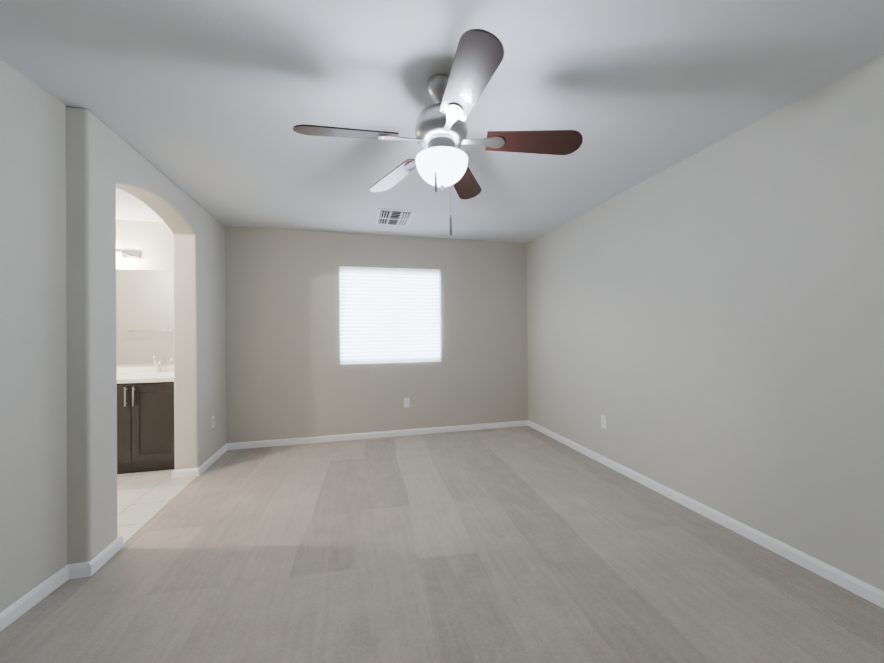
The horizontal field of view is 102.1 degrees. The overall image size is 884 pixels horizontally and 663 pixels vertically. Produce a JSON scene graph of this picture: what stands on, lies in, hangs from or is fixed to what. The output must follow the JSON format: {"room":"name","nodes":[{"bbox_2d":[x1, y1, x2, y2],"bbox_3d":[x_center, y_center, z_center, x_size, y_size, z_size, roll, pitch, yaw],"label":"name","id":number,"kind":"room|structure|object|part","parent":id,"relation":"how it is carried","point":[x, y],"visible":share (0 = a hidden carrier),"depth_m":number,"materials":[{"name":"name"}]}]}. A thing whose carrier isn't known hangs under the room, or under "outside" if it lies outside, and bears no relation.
{"room":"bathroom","nodes":[
{"label":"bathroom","id":0,"kind":"room"},
{"bbox_2d":[0,59,66,611],"bbox_3d":[-1.801,0.033,0.072,0.605,2.440,3.497,-1,0,-14],"label":"wall","id":1,"kind":"structure","parent":0,"point":[33,453],"depth_m":1.66,"materials":[{"name":"beige paint"}]},
{"bbox_2d":[66,106,225,564],"bbox_3d":[-2.193,0.057,2.865,0.185,2.440,2.110,-1,0,-14],"label":"wall","id":2,"kind":"structure","parent":0,"point":[103,161],"depth_m":2.02,"materials":[{"name":"beige paint"}]},
{"bbox_2d":[0,543,111,631],"bbox_3d":[-1.697,1.219,0.309,0.360,0.070,3.571,-1,0,-14],"label":"baseboard","id":3,"kind":"structure","parent":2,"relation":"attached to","point":[13,612],"depth_m":1.71,"materials":[{"name":"white wood"}]},
{"bbox_2d":[171,469,187,477],"bbox_3d":[-2.436,1.249,3.469,0.014,0.070,0.756,-1,0,-14],"label":"baseboard","id":4,"kind":"structure","parent":2,"relation":"attached to","point":[175,473],"depth_m":3.11,"materials":[{"name":"white wood"}]},
{"bbox_2d":[192,443,227,475],"bbox_3d":[-2.240,1.247,3.499,0.014,0.070,0.718,-1,0,-14],"label":"baseboard","id":5,"kind":"structure","parent":2,"relation":"attached to","point":[198,471],"depth_m":3.38,"materials":[{"name":"white wood"}]},
{"bbox_2d":[211,416,213,428],"bbox_3d":[-2.245,0.888,3.499,0.009,0.115,0.070,-1,0,-14],"label":"outlet","id":6,"kind":"object","parent":2,"relation":"attached to","point":[212,421],"visible":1,"depth_m":3.48,"materials":[{"name":"white plastic"}]},
{"bbox_2d":[117,469,196,543],"bbox_3d":[-3.402,1.316,2.461,2.750,0.064,2.537,-1,0,-14],"label":"floor","id":7,"kind":"structure","parent":0,"point":[143,498],"depth_m":2.77,"materials":[{"name":"beige tile"}]},
{"bbox_2d":[117,380,174,473],"bbox_3d":[-3.364,0.878,3.309,1.840,0.820,0.612,-1,0,-14],"label":"bathroom vanity","id":8,"kind":"object","parent":7,"relation":"on","point":[145,418],"depth_m":3.22,"materials":[{"name":"wood"}]},
{"bbox_2d":[117,372,173,383],"bbox_3d":[-3.372,0.449,3.322,1.860,0.040,0.590,-1,0,-14],"label":"countertop","id":9,"kind":"structure","parent":8,"relation":"on","point":[121,376],"depth_m":3.34,"materials":[{"name":"white stone"}]},
{"bbox_2d":[117,373,173,377],"bbox_3d":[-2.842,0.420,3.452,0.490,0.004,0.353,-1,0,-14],"label":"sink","id":10,"kind":"object","parent":9,"relation":"in","point":[145,374],"depth_m":3.41,"materials":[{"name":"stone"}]},
{"bbox_2d":[153,356,162,372],"bbox_3d":[-2.887,0.336,3.630,0.052,0.178,0.171,-1,0,-14],"label":"faucet","id":11,"kind":"object","parent":9,"relation":"on","point":[159,366],"depth_m":3.65,"materials":[{"name":"silver metal"}]},
{"bbox_2d":[116,220,527,442],"bbox_3d":[-1.886,0.062,4.087,6.509,2.440,0.150,-1,0,-14],"label":"wall","id":12,"kind":"structure","parent":0,"point":[288,375],"depth_m":4.18,"materials":[{"name":"grey paint"}]},
{"bbox_2d":[116,249,139,264],"bbox_3d":[-3.436,-0.749,3.518,0.680,0.153,0.208,-1,0,-14],"label":"sconce","id":13,"kind":"object","parent":12,"relation":"attached to","point":[121,255],"visible":0.17,"depth_m":3.62,"materials":[{"name":"white glass"}]},
{"bbox_2d":[116,269,173,363],"bbox_3d":[-3.446,-0.149,3.614,1.810,0.970,0.006,-1,0,-14],"label":"bathroom mirror","id":14,"kind":"object","parent":12,"relation":"attached to","point":[145,316],"depth_m":3.70,"materials":[{"name":"silver mirror"}]},
{"bbox_2d":[117,364,173,371],"bbox_3d":[-3.442,0.399,3.599,1.860,0.065,0.020,-1,0,-14],"label":"backsplash","id":15,"kind":"structure","parent":12,"relation":"attached to","point":[158,368],"depth_m":3.68,"materials":[{"name":"white stone"}]},
{"bbox_2d":[228,420,527,449],"bbox_3d":[-0.602,1.234,4.316,3.590,0.070,0.014,-1,0,-14],"label":"baseboard","id":16,"kind":"structure","parent":12,"relation":"attached to","point":[330,438],"depth_m":4.25,"materials":[{"name":"white wood"}]},
{"bbox_2d":[339,271,440,364],"bbox_3d":[-0.624,-0.195,4.401,1.225,1.160,0.135,-1,0,-14],"label":"window","id":17,"kind":"structure","parent":12,"relation":"in","point":[392,362],"depth_m":4.37,"materials":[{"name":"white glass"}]},
{"bbox_3d":[-0.634,-0.195,4.442,1.225,1.160,0.050,-1,0,-14],"label":"vinyl window frame","id":18,"kind":"part","parent":17,"relation":"part of","materials":[{"name":"white plastic"}]},
{"bbox_2d":[339,266,439,363],"bbox_3d":[-0.613,-0.198,4.359,1.217,1.148,0.088,-1,0,-14],"label":"window blinds","id":19,"kind":"object","parent":17,"relation":"attached to","point":[387,315],"visible":0.98,"depth_m":4.36,"materials":[{"name":"white plastic"}]},
{"bbox_2d":[404,398,409,407],"bbox_3d":[-0.431,0.871,4.365,0.070,0.115,0.009,-1,0,-14],"label":"outlet","id":20,"kind":"object","parent":12,"relation":"attached to","point":[406,402],"visible":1,"depth_m":4.36,"materials":[{"name":"white plastic"}]},
{"bbox_2d":[0,426,883,662],"bbox_3d":[-0.194,1.276,1.622,4.459,0.060,5.737,-1,0,-14],"label":"floor","id":21,"kind":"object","parent":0,"point":[523,544],"visible":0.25,"depth_m":1.81,"materials":[{"name":"wood laminate"}]},
{"bbox_2d":[0,0,883,242],"bbox_3d":[-1.215,-1.234,1.388,6.509,0.100,5.737,-1,0,-14],"label":"ceiling","id":22,"kind":"structure","parent":0,"point":[207,105],"depth_m":1.73,"materials":[{"name":"white paint"}]},
{"bbox_2d":[375,208,414,225],"bbox_3d":[-0.493,-1.163,3.675,0.360,0.026,0.470,-1,0,-14],"label":"ceiling vent","id":23,"kind":"object","parent":22,"relation":"in","point":[393,217],"visible":1,"depth_m":3.62,"materials":[{"name":"white metal"}]},
{"bbox_2d":[293,29,582,235],"bbox_3d":[-0.006,-0.819,1.696,1.316,0.754,1.287,-1,0,-14],"label":"ceiling fan","id":24,"kind":"object","parent":22,"relation":"hanging from","point":[441,133],"visible":1,"depth_m":1.64,"materials":[{"name":"silver metal"}]},
{"bbox_3d":[-0.430,-0.897,1.615,0.455,0.006,0.150,-4,15,-14],"label":"blade","id":25,"kind":"part","parent":24,"relation":"part of","materials":[{"name":"brown wood"}]},
{"bbox_3d":[-0.276,-0.896,2.071,0.150,0.006,0.455,-19,8,-38],"label":"blade","id":26,"kind":"part","parent":24,"relation":"part of","materials":[{"name":"white wood"}]},
{"bbox_3d":[-0.003,-0.937,1.724,0.254,0.516,0.254,-1,0,-14],"label":"motor","id":27,"kind":"part","parent":24,"relation":"part of","materials":[{"name":"silver metal"}]},
{"bbox_3d":[-0.001,-0.767,1.723,0.252,0.120,0.252,-1,0,-14],"label":"lamp shade","id":28,"kind":"part","parent":24,"relation":"part of","materials":[{"name":"white glass"}]},
{"bbox_3d":[0.005,-0.657,1.655,0.080,0.429,0.034,-1,0,-14],"label":"pull chain","id":29,"kind":"part","parent":24,"relation":"part of","materials":[{"name":"silver metal"}]},
{"bbox_3d":[0.132,-0.900,2.145,0.150,0.006,0.455,-16,-8,16],"label":"blade","id":30,"kind":"part","parent":24,"relation":"part of","materials":[{"name":"brown wood"}]},
{"bbox_3d":[0.092,-0.905,1.292,0.150,0.006,0.455,15,-1,-12],"label":"blade","id":31,"kind":"part","parent":24,"relation":"part of","materials":[{"name":"brown wood"}]},
{"bbox_3d":[0.440,-0.906,1.711,0.455,0.006,0.150,2,-15,2],"label":"blade","id":32,"kind":"part","parent":24,"relation":"part of","materials":[{"name":"brown wood"}]},
{"bbox_2d":[526,54,883,590],"bbox_3d":[1.881,0.007,2.158,0.150,2.440,5.737,-1,0,-14],"label":"wall","id":33,"kind":"structure","parent":0,"point":[705,326],"depth_m":2.12,"materials":[{"name":"beige paint"}]},
{"bbox_2d":[601,415,606,428],"bbox_3d":[1.510,0.845,3.332,0.009,0.115,0.070,-1,0,-14],"label":"outlet","id":34,"kind":"object","parent":33,"relation":"attached to","point":[603,421],"visible":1,"depth_m":3.33,"materials":[{"name":"white plastic"}]},
{"bbox_2d":[528,420,883,607],"bbox_3d":[1.814,1.192,2.130,0.014,0.070,5.437,-1,0,-14],"label":"baseboard","id":35,"kind":"structure","parent":33,"relation":"attached to","point":[854,585],"depth_m":2.11,"materials":[{"name":"white wood"}]}
]}

